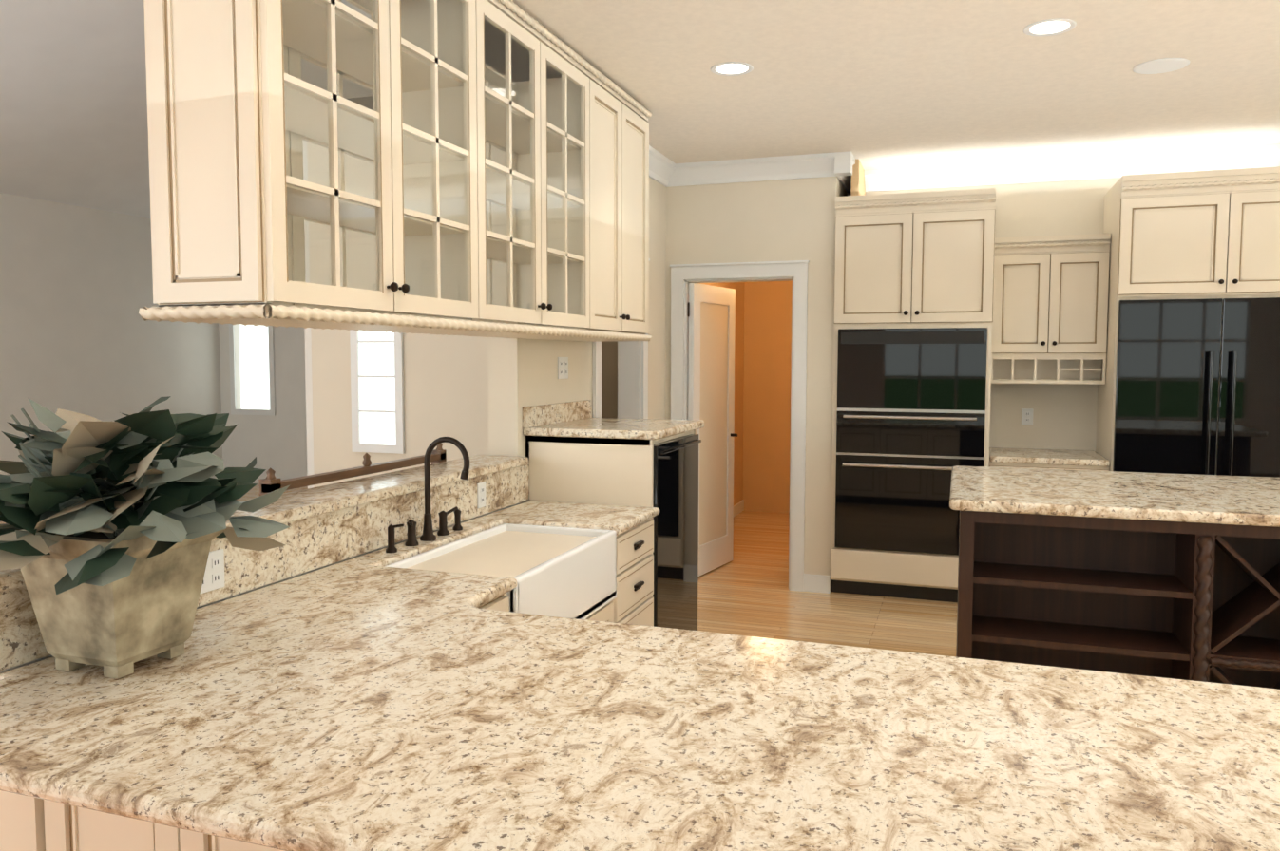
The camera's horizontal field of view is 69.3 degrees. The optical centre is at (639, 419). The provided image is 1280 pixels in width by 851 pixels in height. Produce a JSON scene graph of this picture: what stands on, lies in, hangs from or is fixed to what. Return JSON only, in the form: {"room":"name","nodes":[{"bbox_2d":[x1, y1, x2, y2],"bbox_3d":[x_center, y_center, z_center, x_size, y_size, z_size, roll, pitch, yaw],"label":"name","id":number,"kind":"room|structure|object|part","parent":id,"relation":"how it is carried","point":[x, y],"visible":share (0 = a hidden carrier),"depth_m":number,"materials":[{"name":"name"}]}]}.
{"room":"kitchen","nodes":[
{"label":"kitchen","id":0,"kind":"room"},
{"bbox_2d":[0,192,222,480],"bbox_3d":[-7.063,-0.717,9.308,1.350,3.400,6.490,1,4,19],"label":"wall","id":1,"kind":"structure","parent":0,"point":[79,334],"depth_m":10.13,"materials":[{"name":"paint"}]},
{"bbox_2d":[0,0,372,218],"bbox_3d":[-4.356,-2.633,4.589,7.050,1.640,13.400,1,4,19],"label":"ceiling","id":2,"kind":"structure","parent":0,"point":[73,116],"depth_m":8.18,"materials":[{"name":"white paint"}]},
{"bbox_2d":[0,455,529,670],"bbox_3d":[-1.077,0.817,3.311,0.275,1.130,2.690,1,4,19],"label":"backsplash","id":3,"kind":"structure","parent":0,"point":[334,523],"depth_m":3.12,"materials":[{"name":"stone"}]},
{"bbox_2d":[0,177,666,673],"bbox_3d":[-0.671,-0.165,4.417,0.160,2.950,5.060,1,4,19],"label":"wall","id":4,"kind":"structure","parent":0,"point":[540,383],"depth_m":5.17,"materials":[{"name":"paint"}]},
{"bbox_2d":[138,0,492,334],"bbox_3d":[-0.921,-0.916,2.851,0.390,1.248,1.123,1,4,19],"label":"upper cabinet","id":5,"kind":"object","parent":4,"relation":"attached to","point":[239,110],"depth_m":2.59,"materials":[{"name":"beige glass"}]},
{"bbox_2d":[437,0,598,342],"bbox_3d":[-0.585,-0.978,3.823,0.390,1.248,1.169,1,4,19],"label":"upper cabinet","id":6,"kind":"object","parent":4,"relation":"attached to","point":[551,126],"depth_m":3.99,"materials":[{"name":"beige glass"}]},
{"bbox_2d":[592,258,649,419],"bbox_3d":[-0.178,0.089,5.800,0.184,2.265,0.956,1,4,19],"label":"door frame","id":7,"kind":"structure","parent":4,"relation":"attached to","point":[632,355],"depth_m":6.12,"materials":[{"name":"white"}]},
{"bbox_2d":[598,71,651,342],"bbox_3d":[-0.284,-1.034,4.696,0.390,1.248,0.919,1,4,19],"label":"upper cabinet","id":8,"kind":"object","parent":4,"relation":"attached to","point":[623,128],"depth_m":4.67,"materials":[{"name":"beige wood"}]},
{"bbox_2d":[649,145,679,187],"bbox_3d":[-0.149,-1.640,5.425,0.105,0.135,2.340,1,4,19],"label":"crown molding","id":9,"kind":"structure","parent":4,"relation":"attached to","point":[664,171],"depth_m":6.28,"materials":[{"name":"white wood"}]},
{"bbox_2d":[0,483,957,656],"bbox_3d":[-1.014,1.307,5.276,16.200,0.100,16.400,1,4,19],"label":"floor","id":10,"kind":"structure","parent":0,"point":[745,591],"depth_m":5.95,"materials":[{"name":"brown wood"}]},
{"bbox_2d":[258,443,446,496],"bbox_3d":[-1.279,0.739,3.821,0.420,1.220,1.150,1,4,19],"label":"bench","id":11,"kind":"object","parent":10,"relation":"on","point":[271,483],"visible":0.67,"depth_m":3.57,"materials":[{"name":"brown wood"}]},
{"bbox_2d":[522,357,704,630],"bbox_3d":[-0.109,0.484,4.789,0.689,1.608,0.829,1,4,19],"label":"kitchen counter","id":12,"kind":"object","parent":10,"relation":"on","point":[576,452],"visible":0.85,"depth_m":4.48,"materials":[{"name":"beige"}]},
{"bbox_2d":[0,437,1279,850],"bbox_3d":[0.275,0.772,2.677,2.797,1.306,3.000,1,4,19],"label":"base cabinet","id":13,"kind":"object","parent":10,"relation":"on","point":[526,677],"visible":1,"depth_m":1.73,"materials":[{"name":"beige stone"}]},
{"bbox_2d":[0,396,290,679],"bbox_3d":[-1.175,0.245,2.081,0.616,0.604,0.747,1,4,19],"label":"plant","id":14,"kind":"object","parent":13,"relation":"on","point":[112,577],"visible":1,"depth_m":1.98,"materials":[{"name":"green plant"}]},
{"bbox_3d":[-1.170,0.393,2.081,0.310,0.310,0.310,1,4,19],"label":"pot","id":15,"kind":"part","parent":14,"relation":"part of","materials":[{"name":"stone"}]},
{"bbox_2d":[384,437,470,554],"bbox_3d":[-0.737,0.263,3.471,0.210,0.396,0.500,1,4,19],"label":"faucet","id":16,"kind":"object","parent":13,"relation":"on","point":[429,543],"depth_m":3.49,"materials":[{"name":"black metal"}]},
{"bbox_2d":[378,522,617,667],"bbox_3d":[-0.486,0.615,3.449,0.515,0.278,0.910,1,4,19],"label":"sink","id":17,"kind":"object","parent":13,"relation":"in","point":[557,569],"depth_m":3.45,"materials":[{"name":"white ceramic"}]},
{"bbox_2d":[830,188,995,602],"bbox_3d":[1.865,-0.145,6.353,0.994,2.670,0.754,1,4,19],"label":"tall cabinet","id":18,"kind":"object","parent":10,"relation":"on","point":[913,305],"visible":1,"depth_m":6.05,"materials":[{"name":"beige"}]},
{"bbox_2d":[988,233,1110,471],"bbox_3d":[2.679,0.007,6.121,0.697,2.400,0.678,1,4,19],"label":"wall cabinet","id":19,"kind":"object","parent":10,"relation":"on","point":[1050,308],"visible":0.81,"depth_m":6.04,"materials":[{"name":"beige wood"}]},
{"bbox_2d":[953,507,1279,689],"bbox_3d":[2.285,0.858,3.472,2.094,1.040,1.100,1,4,19],"label":"kitchen island","id":20,"kind":"object","parent":10,"relation":"on","point":[1167,576],"depth_m":3.45,"materials":[{"name":"brown wood"}]},
{"bbox_2d":[949,465,1279,522],"bbox_3d":[2.357,0.306,3.629,2.160,0.040,1.190,1,4,19],"label":"island countertop","id":21,"kind":"structure","parent":20,"relation":"on","point":[1232,499],"depth_m":3.59,"materials":[{"name":"beige stone"}]},
{"bbox_2d":[1095,166,1279,477],"bbox_3d":[3.537,-0.120,5.774,1.139,2.700,0.759,1,4,19],"label":"tall cabinet","id":22,"kind":"object","parent":10,"relation":"on","point":[1192,386],"visible":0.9,"depth_m":5.49,"materials":[{"name":"beige wood"}]},
{"bbox_2d":[218,281,792,513],"bbox_3d":[-1.564,-1.496,10.666,8.430,4.800,0.150,1,4,19],"label":"wall","id":23,"kind":"structure","parent":0,"point":[762,389],"depth_m":9.75,"materials":[{"name":"paint"}]},
{"bbox_2d":[229,324,275,416],"bbox_3d":[-4.927,-0.906,11.815,0.706,1.705,0.124,1,4,19],"label":"living room window","id":24,"kind":"structure","parent":23,"relation":"in","point":[257,359],"depth_m":11.88,"materials":[{"name":"white glass"}]},
{"bbox_2d":[210,475,830,593],"bbox_3d":[-1.363,1.126,6.370,11.420,0.120,8.140,1,4,19],"label":"baseboard","id":25,"kind":"structure","parent":23,"relation":"attached to","point":[817,583],"depth_m":6.36,"materials":[{"name":"white wood"}]},
{"bbox_2d":[302,84,745,516],"bbox_3d":[-0.480,-0.480,7.760,1.714,3.150,4.850,1,4,19],"label":"wall","id":26,"kind":"structure","parent":0,"point":[446,385],"depth_m":5.63,"materials":[{"name":"paint"}]},
{"bbox_2d":[349,329,404,454],"bbox_3d":[-1.585,-0.264,5.568,0.376,0.935,0.030,1,4,19],"label":"sidelight window","id":27,"kind":"structure","parent":26,"relation":"in","point":[377,390],"depth_m":5.58,"materials":[{"name":"white glass"}]},
{"bbox_2d":[665,176,843,592],"bbox_3d":[0.696,-0.299,6.538,1.340,2.950,0.150,1,4,19],"label":"wall","id":28,"kind":"structure","parent":0,"point":[774,220],"depth_m":6.33,"materials":[{"name":"paint"}]},
{"bbox_2d":[687,282,737,576],"bbox_3d":[0.557,0.075,6.940,0.214,2.130,0.746,1,4,19],"label":"hallway door","id":29,"kind":"structure","parent":28,"relation":"in","point":[711,367],"depth_m":6.95,"materials":[{"name":"white painted wood"}]},
{"bbox_2d":[669,260,809,592],"bbox_3d":[0.699,0.043,6.541,0.976,2.265,0.184,1,4,19],"label":"door frame","id":30,"kind":"structure","parent":28,"relation":"attached to","point":[794,271],"depth_m":6.37,"materials":[{"name":"white wood"}]},
{"bbox_2d":[679,151,854,186],"bbox_3d":[0.839,-1.692,6.265,1.165,0.135,0.105,1,4,19],"label":"crown molding","id":31,"kind":"structure","parent":28,"relation":"attached to","point":[839,164],"depth_m":6.25,"materials":[{"name":"white wood"}]},
{"bbox_2d":[843,188,850,196],"bbox_3d":[1.361,-0.306,6.658,0.160,2.950,0.450,1,4,19],"label":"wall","id":32,"kind":"structure","parent":0,"point":[846,194],"depth_m":6.70,"materials":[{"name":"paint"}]},
{"bbox_2d":[850,159,865,195],"bbox_3d":[1.956,-0.380,7.836,0.065,2.950,3.130,1,4,19],"label":"wall","id":33,"kind":"structure","parent":0,"point":[858,186],"depth_m":6.28,"materials":[{"name":"paint"}]},
{"bbox_2d":[838,158,855,192],"bbox_3d":[1.446,-1.699,6.397,0.105,0.135,0.540,1,4,19],"label":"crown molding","id":34,"kind":"structure","parent":33,"relation":"attached to","point":[846,182],"depth_m":6.52,"materials":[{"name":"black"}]},
{"bbox_2d":[484,0,1279,170],"bbox_3d":[2.568,-1.575,2.265,7.600,0.150,13.400,1,4,19],"label":"ceiling","id":35,"kind":"structure","parent":0,"point":[873,85],"depth_m":4.41,"materials":[{"name":"white paint"}]},
{"bbox_2d":[710,61,753,76],"bbox_3d":[0.429,-1.632,4.315,0.198,0.004,0.198,-2,4,-26],"label":"recessed light","id":36,"kind":"object","parent":35,"relation":"in","point":[729,68],"depth_m":4.31,"materials":[{"name":"white"}]},
{"bbox_2d":[1023,18,1076,36],"bbox_3d":[1.669,-1.595,3.772,0.198,0.004,0.198,-2,4,-26],"label":"recessed light","id":37,"kind":"object","parent":35,"relation":"in","point":[1050,27],"depth_m":3.77,"materials":[{"name":"white"}]},
{"bbox_2d":[1132,57,1189,74],"bbox_3d":[2.390,-1.623,4.246,0.235,0.006,0.231,-3,5,-36],"label":"ceiling speaker","id":38,"kind":"object","parent":35,"relation":"attached to","point":[1160,66],"visible":1,"depth_m":4.25,"materials":[{"name":"white"}]},
{"bbox_2d":[865,177,1120,451],"bbox_3d":[2.884,-0.291,6.472,3.140,2.950,0.150,1,4,19],"label":"wall","id":39,"kind":"structure","parent":0,"point":[1064,415],"depth_m":6.40,"materials":[{"name":"paint"}]},
{"bbox_2d":[864,144,1279,191],"bbox_3d":[2.845,-1.688,6.262,2.840,0.135,0.105,1,4,19],"label":"light","id":40,"kind":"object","parent":39,"relation":"attached to","point":[1105,166],"depth_m":6.23,"materials":[{"name":"white"}]}
]}

